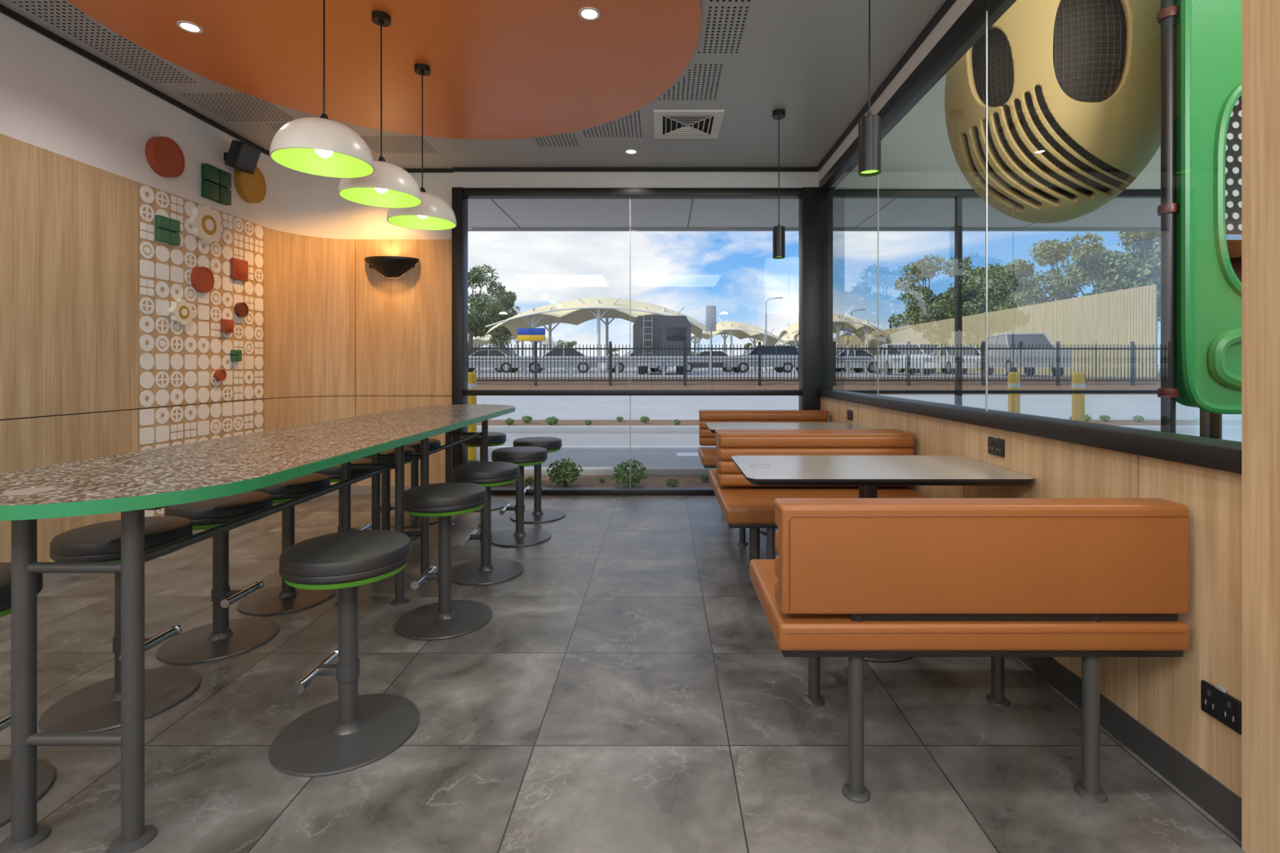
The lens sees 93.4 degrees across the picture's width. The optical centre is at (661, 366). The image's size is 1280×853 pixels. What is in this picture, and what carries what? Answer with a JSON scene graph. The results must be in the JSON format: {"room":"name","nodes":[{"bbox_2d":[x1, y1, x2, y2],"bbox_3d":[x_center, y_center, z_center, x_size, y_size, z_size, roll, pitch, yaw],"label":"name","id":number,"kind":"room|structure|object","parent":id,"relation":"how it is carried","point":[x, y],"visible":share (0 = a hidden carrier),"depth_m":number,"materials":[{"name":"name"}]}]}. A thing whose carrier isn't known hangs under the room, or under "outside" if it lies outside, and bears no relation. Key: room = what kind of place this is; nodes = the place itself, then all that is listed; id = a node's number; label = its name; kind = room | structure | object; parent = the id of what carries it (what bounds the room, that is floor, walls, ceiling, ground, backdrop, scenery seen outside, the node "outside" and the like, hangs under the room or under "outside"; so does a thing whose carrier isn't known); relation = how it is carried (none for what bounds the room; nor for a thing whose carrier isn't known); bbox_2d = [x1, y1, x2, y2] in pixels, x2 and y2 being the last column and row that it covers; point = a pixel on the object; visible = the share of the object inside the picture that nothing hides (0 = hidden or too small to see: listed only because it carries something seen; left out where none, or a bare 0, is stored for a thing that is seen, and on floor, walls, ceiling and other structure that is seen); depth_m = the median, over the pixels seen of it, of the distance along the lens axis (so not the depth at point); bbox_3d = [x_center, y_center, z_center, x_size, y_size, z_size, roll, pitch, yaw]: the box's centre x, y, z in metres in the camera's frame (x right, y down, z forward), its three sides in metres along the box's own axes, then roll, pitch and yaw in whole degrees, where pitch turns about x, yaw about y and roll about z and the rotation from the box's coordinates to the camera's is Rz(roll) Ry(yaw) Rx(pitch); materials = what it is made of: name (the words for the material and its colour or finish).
{"room":"eatery","nodes":[
{"label":"eatery","id":0,"kind":"room"},
{"bbox_2d":[0,12,453,562],"bbox_3d":[-2.671,-0.325,1.271,1.542,2.980,8.742,0,0,0],"label":"wall","id":1,"kind":"structure","parent":0,"point":[342,338],"depth_m":3.75,"materials":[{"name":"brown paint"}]},
{"bbox_2d":[145,136,185,177],"bbox_3d":[-3.295,-1.393,3.999,0.054,0.256,0.256,0,0,0],"label":"disc","id":2,"kind":"object","parent":1,"relation":"attached to","point":[163,154],"visible":1,"depth_m":3.97,"materials":[{"name":"plastic"}]},
{"bbox_2d":[155,214,180,245],"bbox_3d":[-3.285,-0.906,4.006,0.030,0.169,0.169,0,0,0],"label":"tile","id":3,"kind":"structure","parent":1,"relation":"attached to","point":[166,228],"depth_m":3.99,"materials":[{"name":"green paint"}]},
{"bbox_2d":[168,299,193,324],"bbox_3d":[-3.280,-0.373,4.114,0.041,0.176,0.176,0,0,0],"label":"disc","id":4,"kind":"object","parent":1,"relation":"attached to","point":[180,312],"visible":1,"depth_m":4.09,"materials":[{"name":"ceramic"}]},
{"bbox_2d":[139,185,263,516],"bbox_3d":[-3.299,-0.035,4.395,0.003,2.250,1.179,0,0,0],"label":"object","id":5,"kind":"object","parent":1,"relation":"attached to","point":[146,267],"visible":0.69,"depth_m":4.29,"materials":[{"name":"white plastic"}]},
{"bbox_2d":[190,266,214,292],"bbox_3d":[-3.283,-0.624,4.303,0.034,0.184,0.184,0,0,0],"label":"disc","id":6,"kind":"object","parent":1,"relation":"attached to","point":[202,278],"visible":1,"depth_m":4.28,"materials":[{"name":"ceramic"}]},
{"bbox_2d":[189,205,222,244],"bbox_3d":[-3.280,-1.024,4.341,0.041,0.280,0.280,0,0,0],"label":"disc","id":7,"kind":"object","parent":1,"relation":"attached to","point":[206,224],"visible":1,"depth_m":4.31,"materials":[{"name":"beige paint"}]},
{"bbox_2d":[201,163,231,205],"bbox_3d":[-3.297,-1.348,4.460,0.050,0.240,0.240,0,0,0],"label":"tile","id":8,"kind":"structure","parent":1,"relation":"attached to","point":[215,182],"depth_m":4.42,"materials":[{"name":"ceramic"}]},
{"bbox_2d":[42,485,410,585],"bbox_3d":[-2.608,1.125,1.208,1.416,0.080,8.616,0,0,0],"label":"baseboard","id":9,"kind":"structure","parent":1,"relation":"attached to","point":[48,578],"depth_m":5.47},
{"bbox_2d":[230,257,248,281],"bbox_3d":[-3.283,-0.755,4.684,0.034,0.160,0.160,0,0,0],"label":"art tile","id":10,"kind":"structure","parent":1,"relation":"attached to","point":[239,268],"depth_m":4.66,"materials":[{"name":"ceramic"}]},
{"bbox_2d":[223,139,261,173],"bbox_3d":[-3.202,-1.597,4.593,0.227,0.239,0.172,0,0,26],"label":"wall speaker","id":11,"kind":"object","parent":1,"relation":"attached to","point":[241,156],"visible":1,"depth_m":4.53,"materials":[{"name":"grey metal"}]},
{"bbox_2d":[233,166,266,203],"bbox_3d":[-3.295,-1.470,4.823,0.054,0.304,0.304,0,0,0],"label":"disc","id":12,"kind":"object","parent":1,"relation":"attached to","point":[251,188],"visible":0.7,"depth_m":4.80,"materials":[{"name":"yellow paint"}]},
{"bbox_2d":[364,256,419,277],"bbox_3d":[-2.460,-0.900,5.424,0.490,0.170,0.148,0,0,0],"label":"wall sconce","id":13,"kind":"object","parent":1,"relation":"attached to","point":[388,266],"visible":1,"depth_m":5.41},
{"bbox_2d":[12,0,750,152],"bbox_3d":[-1.395,-1.814,3.345,3.666,0.001,3.505,0,0,0],"label":"panel","id":14,"kind":"object","parent":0,"point":[710,0],"depth_m":3.77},
{"bbox_2d":[0,0,946,168],"bbox_3d":[-1.000,-1.905,1.210,5.200,0.180,8.820,0,0,0],"label":"ceiling","id":15,"kind":"structure","parent":0,"point":[808,60],"depth_m":3.95,"materials":[{"name":"grey paint"}]},
{"bbox_2d":[269,0,374,177],"bbox_3d":[-1.440,-1.335,2.567,0.390,0.939,0.390,0,0,0],"label":"dome pendant lamp","id":16,"kind":"object","parent":15,"relation":"hanging from","point":[322,146],"visible":1,"depth_m":2.53,"materials":[{"name":"white metal"}]},
{"bbox_2d":[337,10,422,208],"bbox_3d":[-1.440,-1.335,3.090,0.390,0.939,0.390,0,0,0],"label":"dome pendant lamp","id":17,"kind":"object","parent":15,"relation":"hanging from","point":[390,185],"visible":0.86,"depth_m":3.07,"materials":[{"name":"white metal"}]},
{"bbox_2d":[66,0,701,139],"bbox_3d":[-1.370,-1.809,3.200,3.150,0.013,3.150,0,0,0],"label":"disc","id":18,"kind":"object","parent":15,"relation":"attached to","point":[500,69],"depth_m":3.47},
{"bbox_2d":[578,6,599,20],"bbox_3d":[-0.370,-1.800,3.070,0.110,0.006,0.110,0,0,0],"label":"recessed light","id":19,"kind":"object","parent":18,"relation":"in","point":[589,13],"depth_m":3.07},
{"bbox_2d":[386,62,456,230],"bbox_3d":[-1.440,-1.335,3.620,0.390,0.939,0.390,0,0,0],"label":"dome pendant lamp","id":20,"kind":"object","parent":15,"relation":"hanging from","point":[434,213],"visible":0.7,"depth_m":3.60,"materials":[{"name":"white metal"}]},
{"bbox_2d":[653,109,724,138],"bbox_3d":[0.190,-1.806,4.500,0.500,0.018,0.500,0,0,0],"label":"ceiling air vent","id":21,"kind":"object","parent":15,"relation":"in","point":[668,123],"depth_m":4.47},
{"bbox_2d":[772,108,785,258],"bbox_3d":[0.830,-1.295,4.280,0.090,1.040,0.090,0,0,0],"label":"pendant lamp","id":22,"kind":"object","parent":15,"relation":"hanging from","point":[779,232],"visible":1,"depth_m":4.25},
{"bbox_2d":[857,0,880,176],"bbox_3d":[0.830,-1.295,2.410,0.090,1.040,0.090,0,0,0],"label":"pendant lamp","id":23,"kind":"object","parent":15,"relation":"hanging from","point":[869,125],"visible":1,"depth_m":2.38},
{"bbox_2d":[0,494,1245,852],"bbox_3d":[-1.085,1.225,1.210,5.030,0.120,8.820,0,0,0],"label":"floor","id":24,"kind":"structure","parent":0,"point":[633,689],"depth_m":1.97,"materials":[{"name":"stone"}]},
{"bbox_2d":[0,562,56,826],"bbox_3d":[-1.880,0.862,1.570,0.424,0.606,0.424,0,0,0],"label":"bar stool","id":25,"kind":"object","parent":24,"relation":"on","point":[46,771],"visible":0.33,"depth_m":1.65,"materials":[{"name":"grey metal"}]},
{"bbox_2d":[38,515,201,733],"bbox_3d":[-1.880,0.862,2.110,0.424,0.606,0.424,0,0,0],"label":"bar stool","id":26,"kind":"object","parent":24,"relation":"on","point":[95,708],"visible":0.64,"depth_m":2.06,"materials":[{"name":"grey metal"}]},
{"bbox_2d":[155,491,279,664],"bbox_3d":[-1.880,0.862,2.567,0.424,0.606,0.424,0,0,0],"label":"bar stool","id":27,"kind":"object","parent":24,"relation":"on","point":[223,638],"visible":0.8,"depth_m":2.53,"materials":[{"name":"grey metal"}]},
{"bbox_2d":[0,404,515,852],"bbox_3d":[-1.480,0.732,3.065,0.770,0.867,3.540,0,0,0],"label":"bar table","id":28,"kind":"object","parent":24,"relation":"on","point":[131,484],"visible":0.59,"depth_m":1.52,"materials":[{"name":"stone"}]},
{"bbox_2d":[236,473,336,615],"bbox_3d":[-1.880,0.862,3.030,0.424,0.606,0.424,0,0,0],"label":"bar stool","id":29,"kind":"object","parent":24,"relation":"on","point":[284,598],"visible":0.6,"depth_m":2.97,"materials":[{"name":"grey metal"}]},
{"bbox_2d":[311,457,371,532],"bbox_3d":[-1.880,0.862,3.560,0.424,0.606,0.424,0,0,0],"label":"bar stool","id":30,"kind":"object","parent":24,"relation":"on","point":[334,473],"visible":0.2,"depth_m":3.45,"materials":[{"name":"grey metal"}]},
{"bbox_2d":[268,529,419,776],"bbox_3d":[-1.000,0.862,1.920,0.424,0.606,0.424,0,0,0],"label":"bar stool","id":31,"kind":"object","parent":24,"relation":"on","point":[353,731],"visible":1,"depth_m":1.88,"materials":[{"name":"grey metal"}]},
{"bbox_2d":[363,446,417,540],"bbox_3d":[-1.880,0.862,4.100,0.424,0.606,0.424,0,0,0],"label":"bar stool","id":32,"kind":"object","parent":24,"relation":"on","point":[386,509],"visible":0.29,"depth_m":4.07,"materials":[{"name":"grey metal"}]},
{"bbox_2d":[390,438,440,527],"bbox_3d":[-1.880,0.862,4.580,0.424,0.606,0.424,0,0,0],"label":"bar stool","id":33,"kind":"object","parent":24,"relation":"on","point":[410,521],"visible":0.28,"depth_m":4.54,"materials":[{"name":"grey metal"}]},
{"bbox_2d":[394,482,493,639],"bbox_3d":[-1.000,0.862,2.775,0.424,0.606,0.424,0,0,0],"label":"bar stool","id":34,"kind":"object","parent":24,"relation":"on","point":[446,618],"visible":1,"depth_m":2.73,"materials":[{"name":"grey metal"}]},
{"bbox_2d":[460,431,508,511],"bbox_3d":[-1.500,0.862,5.060,0.424,0.606,0.424,0,0,0],"label":"bar stool","id":35,"kind":"object","parent":24,"relation":"on","point":[495,438],"visible":0.41,"depth_m":4.95,"materials":[{"name":"leather"}]},
{"bbox_2d":[451,462,524,585],"bbox_3d":[-1.000,0.862,3.420,0.424,0.606,0.424,0,0,0],"label":"bar stool","id":36,"kind":"object","parent":24,"relation":"on","point":[486,571],"visible":0.95,"depth_m":3.37,"materials":[{"name":"grey metal"}]},
{"bbox_2d":[490,446,551,546],"bbox_3d":[-0.970,0.862,4.110,0.424,0.606,0.424,0,0,0],"label":"bar stool","id":37,"kind":"object","parent":24,"relation":"on","point":[522,456],"visible":0.92,"depth_m":4.06,"materials":[{"name":"grey metal"}]},
{"bbox_2d":[509,436,564,523],"bbox_3d":[-0.970,0.862,4.700,0.424,0.606,0.424,0,0,0],"label":"bar stool","id":38,"kind":"object","parent":24,"relation":"on","point":[537,515],"visible":0.8,"depth_m":4.67,"materials":[{"name":"grey metal"}]},
{"bbox_2d":[697,409,828,468],"bbox_3d":[0.856,0.766,4.889,1.098,0.797,0.558,0,0,0],"label":"bench","id":39,"kind":"object","parent":24,"relation":"on","point":[707,455],"visible":0.37,"depth_m":5.06,"materials":[{"name":"orange leather"}]},
{"bbox_2d":[705,422,871,533],"bbox_3d":[0.875,0.793,4.325,1.100,0.744,0.550,0,0,0],"label":"table","id":40,"kind":"object","parent":24,"relation":"on","point":[712,426],"visible":0.31,"depth_m":4.34,"materials":[{"name":"beige laminate"}]},
{"bbox_2d":[708,429,904,568],"bbox_3d":[0.856,0.766,3.741,1.098,0.797,0.558,0,0,0],"label":"bench","id":41,"kind":"object","parent":24,"relation":"on","point":[713,473],"visible":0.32,"depth_m":3.51,"materials":[{"name":"orange leather"}]},
{"bbox_2d":[715,431,928,559],"bbox_3d":[0.856,0.766,3.169,1.098,0.797,0.558,0,0,0],"label":"bench","id":42,"kind":"object","parent":24,"relation":"on","point":[743,504],"visible":0.56,"depth_m":3.33,"materials":[{"name":"orange leather"}]},
{"bbox_2d":[731,455,1034,662],"bbox_3d":[0.875,0.793,2.575,1.100,0.744,0.610,0,0,0],"label":"table","id":43,"kind":"object","parent":24,"relation":"on","point":[868,473],"visible":0.46,"depth_m":2.44,"materials":[{"name":"beige laminate"}]},
{"bbox_2d":[748,497,1190,804],"bbox_3d":[0.856,0.766,1.871,1.098,0.797,0.558,0,0,0],"label":"bench","id":44,"kind":"object","parent":24,"relation":"on","point":[855,579],"visible":1,"depth_m":1.60,"materials":[{"name":"orange leather"}]},
{"bbox_2d":[453,172,832,389],"bbox_3d":[-0.170,-0.325,5.560,3.460,2.980,0.120,0,0,0],"label":"wall","id":45,"kind":"structure","parent":0,"point":[464,180],"depth_m":5.50,"materials":[{"name":"white paint"}]},
{"bbox_2d":[451,186,827,495],"bbox_3d":[-0.200,-0.230,5.520,3.400,2.790,0.160,0,0,0],"label":"window","id":46,"kind":"structure","parent":45,"relation":"in","point":[812,201],"depth_m":5.46,"materials":[{"name":"metal"}]},
{"bbox_2d":[834,72,1160,189],"bbox_3d":[3.820,-1.185,1.260,4.760,4.700,8.720,0,0,0],"label":"wall","id":47,"kind":"structure","parent":0,"point":[917,153],"depth_m":5.50,"materials":[{"name":"paint"}]},
{"bbox_2d":[0,0,955,173],"bbox_3d":[-0.948,-1.797,1.213,4.756,0.034,8.626,0,0,0],"label":"trim","id":48,"kind":"structure","parent":47,"relation":"attached to","point":[947,4],"depth_m":4.44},
{"bbox_2d":[467,198,1160,231],"bbox_3d":[1.000,-1.785,6.450,30.000,0.300,1.620,0,0,0],"label":"soffit","id":49,"kind":"structure","parent":47,"relation":"attached to","point":[848,214],"depth_m":6.64,"materials":[{"name":"paint"}]},
{"bbox_2d":[832,189,1241,441],"bbox_3d":[3.882,-0.230,5.550,4.635,2.790,0.060,0,0,0],"label":"window frame","id":50,"kind":"structure","parent":47,"relation":"in","point":[1231,423],"depth_m":5.53,"materials":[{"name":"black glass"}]},
{"bbox_2d":[818,0,1279,852],"bbox_3d":[1.472,-0.325,1.200,0.175,2.980,8.600,0,0,0],"label":"wall","id":51,"kind":"structure","parent":0,"point":[1233,619],"depth_m":1.50,"materials":[{"name":"brown wood"}]},
{"bbox_2d":[987,435,1004,457],"bbox_3d":[1.424,0.336,2.570,0.012,0.083,0.116,0,0,0],"label":"power outlet","id":52,"kind":"object","parent":51,"relation":"attached to","point":[996,446],"visible":1,"depth_m":2.56,"materials":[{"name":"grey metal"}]},
{"bbox_2d":[817,0,1241,474],"bbox_3d":[1.475,-0.708,3.450,0.150,1.935,3.980,0,0,0],"label":"window","id":53,"kind":"structure","parent":51,"relation":"in","point":[980,15],"depth_m":2.71,"materials":[{"name":"metal"}]},
{"bbox_2d":[1017,657,1241,840],"bbox_3d":[1.437,1.115,3.450,0.026,0.100,3.980,0,0,0],"label":"baseboard","id":54,"kind":"structure","parent":51,"relation":"attached to","point":[1222,804],"depth_m":1.74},
{"bbox_2d":[1200,680,1241,734],"bbox_3d":[1.424,0.861,1.535,0.012,0.089,0.110,0,0,0],"label":"power outlet","id":55,"kind":"object","parent":51,"relation":"attached to","point":[1215,701],"visible":0.88,"depth_m":1.53,"materials":[{"name":"black plastic"}]},
{"bbox_3d":[3.880,1.225,2.300,4.640,0.120,6.600,0,0,0],"label":"floor","id":56,"kind":"structure","parent":0,"visible":0},
{"bbox_2d":[1156,0,1241,439],"bbox_3d":[2.828,-0.785,2.825,1.263,3.900,0.529,0,0,0],"label":"tower","id":57,"kind":"object","parent":56,"relation":"on","point":[1201,40],"visible":0.74,"depth_m":2.60,"materials":[{"name":"green plastic"}]},
{"bbox_2d":[944,0,1160,223],"bbox_3d":[2.360,-2.145,3.620,1.200,2.540,1.200,0,0,0],"label":"pod","id":58,"kind":"object","parent":57,"relation":"attached to","point":[1074,86],"depth_m":3.23,"materials":[{"name":"metal"}]},
{"label":"outside","id":59,"kind":"structure","parent":0,"visible":0},
{"bbox_2d":[476,377,1160,394],"bbox_3d":[5.000,0.800,21.000,130.000,0.830,2.000,0,0,0],"label":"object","id":60,"kind":"object","parent":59,"point":[840,385],"depth_m":20.99,"materials":[{"name":"brown"}]},
{"bbox_2d":[467,341,1160,385],"bbox_3d":[-1.073,-0.120,21.000,37.945,1.530,0.080,0,0,0],"label":"picket fence","id":61,"kind":"object","parent":60,"relation":"on","point":[1133,348],"visible":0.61,"depth_m":20.99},
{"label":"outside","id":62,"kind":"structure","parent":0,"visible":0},
{"bbox_2d":[472,368,1159,377],"bbox_3d":[0.000,0.515,91.005,320.000,0.300,137.990,0,0,0],"label":"ground","id":63,"kind":"structure","parent":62,"point":[484,369],"depth_m":29.93,"materials":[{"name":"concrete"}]},
{"bbox_2d":[467,263,510,351],"bbox_3d":[-15.740,-4.095,50.134,6.039,8.943,6.389,0,0,42],"label":"eucalyptus tree","id":64,"kind":"object","parent":63,"relation":"on","point":[477,321],"visible":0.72,"depth_m":49.89,"materials":[{"name":"green plant"}]},
{"bbox_2d":[468,349,519,373],"bbox_3d":[-11.000,-0.360,38.000,4.540,1.450,1.820,0,0,0],"label":"parked car","id":65,"kind":"object","parent":63,"relation":"on","point":[481,350],"visible":0.39,"depth_m":37.12,"materials":[{"name":"silver metal"}]},
{"bbox_2d":[468,290,520,346],"bbox_3d":[-15.383,-3.565,58.469,6.103,7.882,6.118,0,0,0],"label":"eucalyptus tree","id":66,"kind":"object","parent":63,"relation":"on","point":[504,300],"visible":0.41,"depth_m":57.04,"materials":[{"name":"green plant"}]},
{"bbox_2d":[467,333,560,369],"bbox_3d":[-19.000,-2.236,76.000,12.054,5.202,8.120,0,0,0],"label":"canopy","id":67,"kind":"object","parent":63,"relation":"on","point":[477,340],"visible":0.3,"depth_m":75.97,"materials":[{"name":"beige fabric"}]},
{"bbox_2d":[517,328,545,372],"bbox_3d":[-8.700,-1.110,40.150,1.800,2.950,0.300,0,0,0],"label":"sign","id":68,"kind":"object","parent":63,"relation":"on","point":[523,334],"visible":0.91,"depth_m":40.00,"materials":[{"name":"metal"}]},
{"bbox_2d":[519,349,596,373],"bbox_3d":[-6.100,-0.360,36.000,4.540,1.450,1.820,0,0,-6],"label":"parked car","id":69,"kind":"object","parent":63,"relation":"on","point":[552,350],"visible":0.47,"depth_m":35.22,"materials":[{"name":"silver metal"}]},
{"bbox_2d":[485,297,708,372],"bbox_3d":[-4.400,-2.386,45.000,15.245,5.502,8.120,0,0,0],"label":"canopy","id":70,"kind":"object","parent":63,"relation":"on","point":[575,312],"visible":0.83,"depth_m":42.70,"materials":[{"name":"beige fabric"}]},
{"bbox_2d":[600,350,674,373],"bbox_3d":[-1.600,-0.360,39.000,4.540,1.450,1.820,0,0,-17],"label":"parked car","id":71,"kind":"object","parent":63,"relation":"on","point":[631,351],"visible":0.23,"depth_m":38.07,"materials":[{"name":"white paint"}]},
{"bbox_2d":[632,315,691,374],"bbox_3d":[0.000,-1.010,31.941,2.700,2.750,8.118,0,0,0],"label":"truck","id":72,"kind":"object","parent":63,"relation":"on","point":[661,331],"visible":0.65,"depth_m":28.00,"materials":[{"name":"grey paint"}]},
{"bbox_2d":[468,355,871,375],"bbox_3d":[-6.500,-0.050,26.040,31.000,0.830,0.220,0,0,0],"label":"guard rail","id":73,"kind":"object","parent":63,"relation":"on","point":[661,358],"visible":0.34,"depth_m":25.95,"materials":[{"name":"metal"}]},
{"bbox_2d":[675,351,733,372],"bbox_3d":[3.200,-0.360,42.000,4.540,1.450,1.820,0,0,0],"label":"parked car","id":74,"kind":"object","parent":63,"relation":"on","point":[706,352],"visible":0.39,"depth_m":41.12,"materials":[{"name":"paint"}]},
{"bbox_2d":[704,305,717,376],"bbox_3d":[1.950,-1.035,23.995,0.500,2.800,0.090,0,0,0],"label":"road sign","id":75,"kind":"object","parent":63,"relation":"on","point":[710,322],"visible":0.98,"depth_m":23.95,"materials":[{"name":"metal"}]},
{"bbox_2d":[691,321,787,370],"bbox_3d":[7.000,-2.236,64.000,11.058,5.202,8.120,0,0,0],"label":"canopy","id":76,"kind":"object","parent":63,"relation":"on","point":[740,331],"visible":0.62,"depth_m":61.46,"materials":[{"name":"beige fabric"}]},
{"bbox_2d":[723,345,797,373],"bbox_3d":[6.300,-0.490,38.000,4.600,1.710,1.820,0,0,-6],"label":"suv","id":77,"kind":"object","parent":63,"relation":"on","point":[757,346],"visible":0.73,"depth_m":37.25,"materials":[{"name":"silver metal"}]},
{"bbox_2d":[776,313,888,371],"bbox_3d":[13.900,-2.036,50.000,7.658,4.802,6.120,0,0,0],"label":"canopy","id":78,"kind":"object","parent":63,"relation":"on","point":[861,328],"visible":0.59,"depth_m":48.20,"materials":[{"name":"beige fabric"}]},
{"bbox_2d":[835,349,875,373],"bbox_3d":[11.200,-0.360,37.000,4.540,1.450,1.820,0,0,-11],"label":"parked car","id":79,"kind":"object","parent":63,"relation":"on","point":[839,350],"visible":0.25,"depth_m":36.33,"materials":[{"name":"white paint"}]},
{"bbox_2d":[874,343,933,374],"bbox_3d":[11.300,-0.360,28.500,1.820,1.450,4.540,0,0,10],"label":"parked car","id":80,"kind":"object","parent":63,"relation":"on","point":[886,344],"visible":0.71,"depth_m":27.05,"materials":[{"name":"white paint"}]},
{"bbox_2d":[888,253,978,328],"bbox_3d":[21.529,-4.318,49.306,6.341,9.390,6.709,0,0,-15],"label":"eucalyptus tree","id":81,"kind":"object","parent":63,"relation":"on","point":[918,314],"visible":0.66,"depth_m":49.01,"materials":[{"name":"green plant"}]},
{"bbox_2d":[931,345,994,374],"bbox_3d":[15.200,-0.360,31.000,1.820,1.450,4.540,0,0,7],"label":"parked car","id":82,"kind":"object","parent":63,"relation":"on","point":[947,346],"visible":0.41,"depth_m":30.13,"materials":[{"name":"white paint"}]},
{"bbox_2d":[925,255,1026,320],"bbox_3d":[23.478,-3.958,45.903,6.730,8.671,6.714,0,0,-25],"label":"eucalyptus tree","id":83,"kind":"object","parent":63,"relation":"on","point":[968,295],"visible":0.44,"depth_m":44.84,"materials":[{"name":"green plant"}]},
{"bbox_2d":[832,284,1158,377],"bbox_3d":[18.160,-1.335,43.090,0.120,3.400,41.980,0,0,0],"label":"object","id":84,"kind":"object","parent":63,"relation":"on","point":[1122,317],"visible":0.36,"depth_m":26.38,"materials":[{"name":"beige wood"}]},
{"bbox_2d":[962,264,1054,315],"bbox_3d":[21.345,-2.976,37.620,5.188,6.700,5.200,0,0,8],"label":"eucalyptus tree","id":85,"kind":"object","parent":63,"relation":"on","point":[1005,300],"visible":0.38,"depth_m":37.56,"materials":[{"name":"green plant"}]},
{"bbox_2d":[987,333,1070,376],"bbox_3d":[14.600,-0.490,24.500,1.820,1.710,4.600,0,0,13],"label":"suv","id":86,"kind":"object","parent":63,"relation":"on","point":[1007,339],"visible":0.6,"depth_m":23.61,"materials":[{"name":"silver metal"}]},
{"bbox_2d":[1004,231,1104,307],"bbox_3d":[21.902,-3.426,33.228,5.133,7.601,5.431,0,0,-44],"label":"eucalyptus tree","id":87,"kind":"object","parent":63,"relation":"on","point":[1061,250],"visible":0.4,"depth_m":33.20,"materials":[{"name":"green plant"}]},
{"bbox_2d":[1047,248,1142,301],"bbox_3d":[28.483,-3.565,38.020,6.118,7.882,6.103,0,0,-16],"label":"eucalyptus tree","id":88,"kind":"object","parent":63,"relation":"on","point":[1068,266],"visible":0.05,"depth_m":38.47,"materials":[{"name":"green plant"}]},
{"bbox_2d":[1068,235,1160,316],"bbox_3d":[21.728,-2.858,27.676,5.017,6.464,5.005,0,0,41],"label":"eucalyptus tree","id":89,"kind":"object","parent":63,"relation":"on","point":[1111,264],"visible":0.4,"depth_m":27.66,"materials":[{"name":"green plant"}]},
{"bbox_2d":[1100,231,1160,344],"bbox_3d":[26.216,-3.872,32.174,5.737,8.495,6.070,0,0,31],"label":"eucalyptus tree","id":90,"kind":"object","parent":63,"relation":"on","point":[1140,236],"visible":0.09,"depth_m":32.34,"materials":[{"name":"green plant"}]},
{"bbox_2d":[1124,245,1160,308],"bbox_3d":[21.672,-3.426,23.821,5.431,7.601,5.133,0,0,26],"label":"eucalyptus tree","id":91,"kind":"object","parent":63,"relation":"on","point":[1155,262],"visible":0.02,"depth_m":23.81,"materials":[{"name":"green plant"}]},
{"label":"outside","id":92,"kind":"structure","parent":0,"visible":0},
{"bbox_2d":[476,394,1197,419],"bbox_3d":[5.000,1.175,16.295,130.000,0.520,7.390,0,0,0],"label":"lane","id":93,"kind":"structure","parent":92,"point":[1117,406],"depth_m":16.40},
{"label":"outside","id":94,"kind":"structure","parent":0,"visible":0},
{"bbox_2d":[491,475,711,487],"bbox_3d":[5.000,1.345,6.130,130.000,0.300,1.020,0,0,0],"label":"garden bed","id":95,"kind":"object","parent":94,"point":[583,481],"depth_m":6.21,"materials":[{"name":"brown soil"}]},
{"bbox_2d":[546,457,583,486],"bbox_3d":[-0.980,1.051,6.058,0.385,0.297,0.362,0,0,0],"label":"shrub","id":96,"kind":"object","parent":95,"relation":"on","point":[564,478],"visible":1,"depth_m":6.00,"materials":[{"name":"green plant"}]},
{"bbox_2d":[612,458,647,487],"bbox_3d":[-0.313,1.051,5.976,0.362,0.297,0.385,0,0,-35],"label":"shrub","id":97,"kind":"object","parent":95,"relation":"on","point":[633,466],"visible":1,"depth_m":5.92,"materials":[{"name":"green plant"}]},
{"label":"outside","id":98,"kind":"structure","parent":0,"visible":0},
{"bbox_2d":[476,419,1195,425],"bbox_3d":[5.000,1.255,11.775,130.000,0.300,1.630,0,0,0],"label":"garden bed","id":99,"kind":"object","parent":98,"point":[491,422],"depth_m":11.99,"materials":[{"name":"brown soil"}]},
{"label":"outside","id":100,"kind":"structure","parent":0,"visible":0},
{"bbox_2d":[476,433,1195,466],"bbox_3d":[5.000,1.335,8.790,130.000,0.300,4.000,0,0,0],"label":"driveway","id":101,"kind":"structure","parent":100,"point":[583,456],"depth_m":8.57,"materials":[{"name":"concrete"}]},
{"bbox_2d":[467,372,479,463],"bbox_3d":[-2.380,0.625,7.500,0.200,1.120,0.200,0,0,0],"label":"bollard","id":102,"kind":"object","parent":101,"relation":"on","point":[472,376],"visible":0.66,"depth_m":7.44,"materials":[{"name":"metal"}]},
{"bbox_2d":[524,466,715,475],"bbox_3d":[5.000,1.195,6.715,130.000,0.140,0.130,0,0,0],"label":"kerb","id":103,"kind":"object","parent":101,"relation":"on","point":[527,470],"depth_m":6.65,"materials":[{"name":"concrete"}]},
{"bbox_2d":[476,425,1195,433],"bbox_3d":[5.000,1.165,10.875,130.000,0.200,0.150,0,0,0],"label":"kerb","id":104,"kind":"object","parent":101,"relation":"on","point":[500,428],"depth_m":10.80,"materials":[{"name":"concrete"}]},
{"bbox_2d":[1007,372,1020,413],"bbox_3d":[4.470,0.625,7.650,0.200,1.120,0.200,0,0,0],"label":"bollard","id":105,"kind":"object","parent":101,"relation":"on","point":[1014,378],"visible":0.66,"depth_m":7.59,"materials":[{"name":"metal"}]},
{"bbox_2d":[1071,372,1084,421],"bbox_3d":[5.250,0.625,7.600,0.200,1.120,0.200,0,0,0],"label":"bollard","id":106,"kind":"object","parent":101,"relation":"on","point":[1077,378],"visible":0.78,"depth_m":7.55,"materials":[{"name":"metal"}]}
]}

